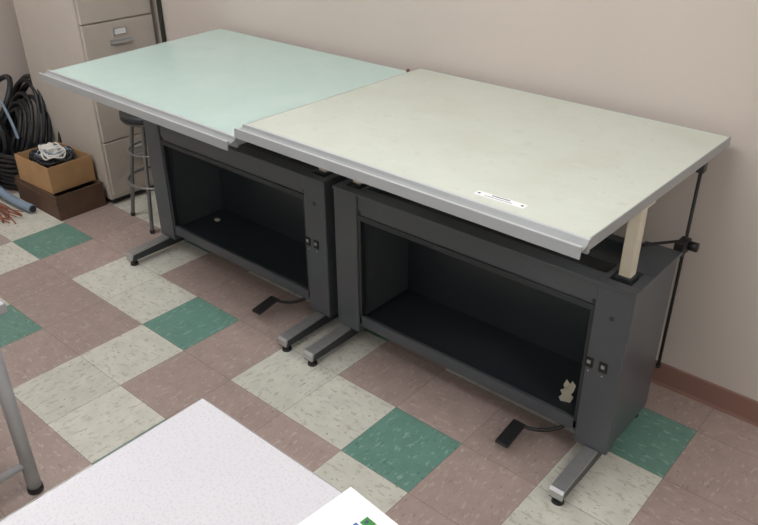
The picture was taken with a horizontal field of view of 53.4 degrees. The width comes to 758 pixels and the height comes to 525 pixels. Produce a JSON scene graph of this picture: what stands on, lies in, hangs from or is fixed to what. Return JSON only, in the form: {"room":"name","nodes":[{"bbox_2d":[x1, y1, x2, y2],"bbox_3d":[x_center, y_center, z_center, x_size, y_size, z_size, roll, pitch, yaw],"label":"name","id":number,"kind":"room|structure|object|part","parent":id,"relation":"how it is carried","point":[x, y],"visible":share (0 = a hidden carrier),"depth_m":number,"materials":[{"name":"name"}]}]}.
{"room":"design studio","nodes":[
{"label":"design studio","id":0,"kind":"room"},
{"bbox_2d":[0,0,36,141],"bbox_3d":[-3.938,-1.056,2.948,0.100,2.750,5.500,23,37,35],"label":"wall","id":1,"kind":"structure","parent":0,"point":[13,61],"depth_m":4.80,"materials":[{"name":"paint"}]},
{"bbox_2d":[0,168,757,524],"bbox_3d":[-0.891,1.422,1.316,7.950,0.001,5.500,23,37,35],"label":"floor","id":2,"kind":"structure","parent":0,"point":[99,350],"depth_m":2.88,"materials":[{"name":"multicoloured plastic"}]},
{"bbox_2d":[0,202,22,223],"bbox_3d":[-2.272,-0.327,4.398,0.621,0.033,0.181,23,37,35],"label":"wire bundle","id":3,"kind":"object","parent":2,"relation":"on","point":[1,206],"visible":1,"depth_m":4.31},
{"bbox_2d":[0,185,35,212],"bbox_3d":[-2.310,-0.491,4.501,0.779,0.220,0.093,17,34,28],"label":"corrugated hose","id":4,"kind":"object","parent":2,"relation":"on","point":[4,194],"visible":1,"depth_m":4.39,"materials":[{"name":"blue plastic"}]},
{"bbox_2d":[0,300,43,494],"bbox_3d":[-1.917,0.323,2.526,1.615,0.740,0.765,23,37,35],"label":"table","id":5,"kind":"object","parent":2,"relation":"on","point":[27,465],"visible":1,"depth_m":2.37,"materials":[{"name":"grey metal"}]},
{"bbox_3d":[-1.142,0.438,2.325,0.044,0.692,0.044,23,37,35],"label":"leg","id":6,"kind":"part","parent":5,"relation":"part of","materials":[{"name":"grey metal"}]},
{"bbox_2d":[0,74,61,189],"bbox_3d":[-2.261,-0.847,4.598,0.594,0.746,0.536,23,37,35],"label":"coil","id":7,"kind":"object","parent":2,"relation":"on","point":[13,113],"visible":0.64,"depth_m":4.58,"materials":[{"name":"black rubber"}]},
{"bbox_2d":[14,175,106,220],"bbox_3d":[-1.890,-0.426,4.463,0.488,0.145,0.296,23,37,35],"label":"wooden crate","id":8,"kind":"object","parent":2,"relation":"on","point":[83,198],"visible":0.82,"depth_m":4.34,"materials":[{"name":"brown wood"}]},
{"bbox_2d":[14,141,95,193],"bbox_3d":[-1.889,-0.583,4.377,0.360,0.212,0.270,21,36,33],"label":"cardboard box","id":9,"kind":"object","parent":8,"relation":"on","point":[54,167],"visible":1,"depth_m":4.31,"materials":[{"name":"brown cardboard"}]},
{"bbox_2d":[13,0,155,202],"bbox_3d":[-1.675,-1.125,4.455,0.730,1.370,0.457,23,37,35],"label":"filing cabinet","id":10,"kind":"object","parent":2,"relation":"on","point":[55,34],"visible":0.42,"depth_m":4.25,"materials":[{"name":"metal"}]},
{"bbox_3d":[-1.426,-1.463,4.015,0.018,0.318,0.433,23,37,35],"label":"drawer","id":11,"kind":"part","parent":10,"relation":"part of","materials":[{"name":"metal"}]},
{"bbox_3d":[-1.425,-1.180,4.174,0.018,0.318,0.433,23,37,35],"label":"drawer","id":12,"kind":"part","parent":10,"relation":"part of","materials":[{"name":"metal"}]},
{"bbox_3d":[-1.423,-0.897,4.334,0.018,0.318,0.433,23,37,35],"label":"drawer","id":13,"kind":"part","parent":10,"relation":"part of","materials":[{"name":"metal"}]},
{"bbox_3d":[-1.408,-1.217,4.139,0.024,0.030,0.140,23,37,35],"label":"handle","id":14,"kind":"part","parent":10,"relation":"part of","materials":[{"name":"metal"}]},
{"bbox_3d":[-1.421,-0.614,4.493,0.018,0.318,0.433,23,37,35],"label":"drawer","id":15,"kind":"part","parent":10,"relation":"part of","materials":[{"name":"metal"}]},
{"bbox_3d":[-1.405,-0.650,4.458,0.024,0.030,0.140,23,37,35],"label":"handle","id":16,"kind":"part","parent":10,"relation":"part of","materials":[{"name":"metal"}]},
{"bbox_2d":[119,110,154,233],"bbox_3d":[-1.218,-0.537,4.153,0.357,0.635,0.357,-21,35,-32],"label":"stool","id":17,"kind":"object","parent":2,"relation":"on","point":[130,120],"visible":0.44,"depth_m":4.05,"materials":[{"name":"metal"}]},
{"bbox_2d":[119,110,143,124],"bbox_3d":[-1.219,-0.798,4.006,0.310,0.035,0.310,-21,35,-32],"label":"seat cushion","id":18,"kind":"object","parent":17,"relation":"on","point":[128,119],"depth_m":3.89,"materials":[{"name":"plastic"}]},
{"bbox_3d":[-1.367,-0.532,4.179,0.120,0.586,0.022,4,30,7],"label":"leg","id":19,"kind":"part","parent":17,"relation":"part of","materials":[{"name":"grey metal"}]},
{"bbox_3d":[-1.238,-0.450,4.031,0.022,0.586,0.120,4,30,7],"label":"leg","id":20,"kind":"part","parent":17,"relation":"part of","materials":[{"name":"grey metal"}]},
{"bbox_2d":[156,0,166,42],"bbox_3d":[-1.223,-1.146,4.354,0.015,1.500,0.022,23,37,35],"label":"straightedge","id":21,"kind":"object","parent":2,"relation":"on","point":[158,2],"visible":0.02,"depth_m":4.23,"materials":[{"name":"black metal"}]},
{"bbox_2d":[0,398,342,524],"bbox_3d":[-0.027,1.049,1.208,1.678,0.747,0.768,23,37,35],"label":"table","id":22,"kind":"object","parent":2,"relation":"on","point":[200,465],"visible":1,"depth_m":1.52,"materials":[{"name":"white laminate"}]},
{"bbox_2d":[298,487,397,524],"bbox_3d":[-0.086,0.542,1.343,0.306,0.004,0.232,-26,38,-37],"label":"brochure","id":23,"kind":"object","parent":22,"relation":"on","point":[350,507],"visible":1,"depth_m":1.45,"materials":[{"name":"white paper"}]},
{"bbox_2d":[360,517,375,524],"bbox_3d":[-0.021,0.493,1.425,0.020,0.001,0.025,-26,38,-37],"label":"print","id":24,"kind":"object","parent":23,"relation":"on","point":[363,520],"depth_m":1.43},
{"bbox_2d":[39,28,409,351],"bbox_3d":[-0.660,-0.376,3.445,1.344,1.043,0.997,23,37,35],"label":"table","id":25,"kind":"object","parent":2,"relation":"on","point":[270,214],"visible":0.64,"depth_m":3.29,"materials":[{"name":"laminate"}]},
{"bbox_2d":[39,70,238,150],"bbox_3d":[-0.982,-0.611,2.924,1.305,0.037,0.050,23,39,36],"label":"tray","id":26,"kind":"object","parent":25,"relation":"on","point":[216,136],"depth_m":2.84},
{"bbox_3d":[-0.973,-0.478,3.908,0.102,0.621,0.285,23,37,35],"label":"panel","id":27,"kind":"part","parent":25,"relation":"part of","materials":[{"name":"metal"}]},
{"bbox_3d":[-0.649,-0.804,3.228,1.282,0.033,0.930,23,39,36],"label":"edge trim","id":28,"kind":"part","parent":25,"relation":"part of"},
{"bbox_3d":[-0.669,-0.012,3.592,0.995,0.050,0.018,23,37,35],"label":"shelf rail","id":29,"kind":"part","parent":25,"relation":"part of","materials":[{"name":"metal"}]},
{"bbox_2d":[181,209,307,287],"bbox_3d":[-0.563,-0.074,3.698,0.995,0.012,0.314,23,37,35],"label":"shelf","id":30,"kind":"object","parent":25,"relation":"attached to","point":[278,256],"depth_m":3.72,"materials":[{"name":"metal"}]},
{"bbox_3d":[-0.465,-0.341,3.679,0.995,0.490,0.010,23,37,35],"label":"panel","id":31,"kind":"part","parent":25,"relation":"part of","materials":[{"name":"metal"}]},
{"bbox_3d":[-0.387,0.162,3.372,0.194,0.059,0.036,4,30,8],"label":"pedal arm","id":32,"kind":"part","parent":25,"relation":"part of","materials":[{"name":"black metal"}]},
{"bbox_2d":[305,236,318,249],"bbox_3d":[-0.280,-0.081,3.137,0.076,0.038,0.008,23,37,35],"label":"switch","id":33,"kind":"object","parent":25,"relation":"attached to","point":[312,242],"depth_m":3.14,"materials":[{"name":"black plastic"}]},
{"bbox_3d":[-0.129,-0.123,3.268,0.102,0.621,0.285,23,37,35],"label":"panel","id":34,"kind":"part","parent":25,"relation":"part of","materials":[{"name":"metal"}]},
{"bbox_2d":[234,68,730,505],"bbox_3d":[0.327,0.037,2.693,1.298,1.052,0.995,23,37,35],"label":"table","id":35,"kind":"object","parent":2,"relation":"on","point":[476,221],"visible":1,"depth_m":2.51,"materials":[{"name":"laminate"}]},
{"bbox_3d":[-0.002,-0.070,3.172,0.102,0.621,0.285,23,37,35],"label":"panel","id":36,"kind":"part","parent":35,"relation":"part of","materials":[{"name":"metal"}]},
{"bbox_2d":[234,124,590,259],"bbox_3d":[0.010,-0.235,2.146,1.273,0.037,0.050,23,37,36],"label":"tray","id":37,"kind":"object","parent":35,"relation":"on","point":[571,243],"depth_m":2.04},
{"bbox_3d":[0.301,0.396,2.856,0.995,0.050,0.018,23,37,35],"label":"shelf rail","id":38,"kind":"part","parent":35,"relation":"part of","materials":[{"name":"metal"}]},
{"bbox_2d":[366,289,581,414],"bbox_3d":[0.407,0.335,2.962,0.995,0.012,0.314,23,37,35],"label":"shelf","id":39,"kind":"object","parent":35,"relation":"attached to","point":[531,373],"depth_m":2.94,"materials":[{"name":"metal"}]},
{"bbox_3d":[0.336,-0.418,2.464,1.268,0.033,0.930,23,37,36],"label":"edge trim","id":40,"kind":"part","parent":35,"relation":"part of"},
{"bbox_3d":[0.506,0.068,2.943,0.995,0.490,0.010,23,37,35],"label":"panel","id":41,"kind":"part","parent":35,"relation":"part of","materials":[{"name":"metal"}]},
{"bbox_2d":[478,192,523,206],"bbox_3d":[0.321,-0.167,1.985,0.140,0.001,0.015,22,36,34],"label":"label","id":42,"kind":"object","parent":35,"relation":"on","point":[494,197],"depth_m":1.98,"materials":[{"name":"white paper"}]},
{"bbox_3d":[0.584,0.571,2.636,0.194,0.059,0.036,4,30,8],"label":"pedal arm","id":43,"kind":"part","parent":35,"relation":"part of","materials":[{"name":"black metal"}]},
{"bbox_2d":[584,356,607,374],"bbox_3d":[0.691,0.328,2.400,0.076,0.038,0.008,23,37,35],"label":"switch","id":44,"kind":"object","parent":35,"relation":"attached to","point":[597,365],"depth_m":2.40,"materials":[{"name":"black plastic"}]},
{"bbox_3d":[0.756,-0.076,2.234,0.040,0.314,0.042,23,37,35],"label":"post","id":45,"kind":"part","parent":35,"relation":"part of","materials":[{"name":"beige metal"}]},
{"bbox_3d":[0.842,0.286,2.532,0.102,0.621,0.285,23,37,35],"label":"panel","id":46,"kind":"part","parent":35,"relation":"part of","materials":[{"name":"metal"}]},
{"bbox_3d":[0.914,-0.063,2.443,0.165,0.015,0.010,-7,30,-12],"label":"clamp arm","id":47,"kind":"part","parent":35,"relation":"part of","materials":[{"name":"black metal"}]},
{"bbox_3d":[1.005,0.040,2.529,0.011,0.760,0.011,23,37,35],"label":"tilt rod","id":48,"kind":"part","parent":35,"relation":"part of","materials":[{"name":"black metal"}]},
{"bbox_3d":[1.025,-0.052,2.458,0.030,0.032,0.032,23,37,35],"label":"clamp knob","id":49,"kind":"part","parent":35,"relation":"part of","materials":[{"name":"black plastic"}]},
{"bbox_2d":[150,0,757,400],"bbox_3d":[0.937,-0.822,2.481,8.150,2.750,0.100,23,37,35],"label":"wall","id":50,"kind":"structure","parent":0,"point":[687,63],"depth_m":2.69,"materials":[{"name":"paint"}]},
{"bbox_2d":[651,360,757,426],"bbox_3d":[0.907,0.354,3.094,7.950,0.100,0.011,23,37,35],"label":"baseboard","id":51,"kind":"structure","parent":50,"relation":"attached to","point":[734,404],"depth_m":2.84,"materials":[{"name":"plastic"}]}
]}

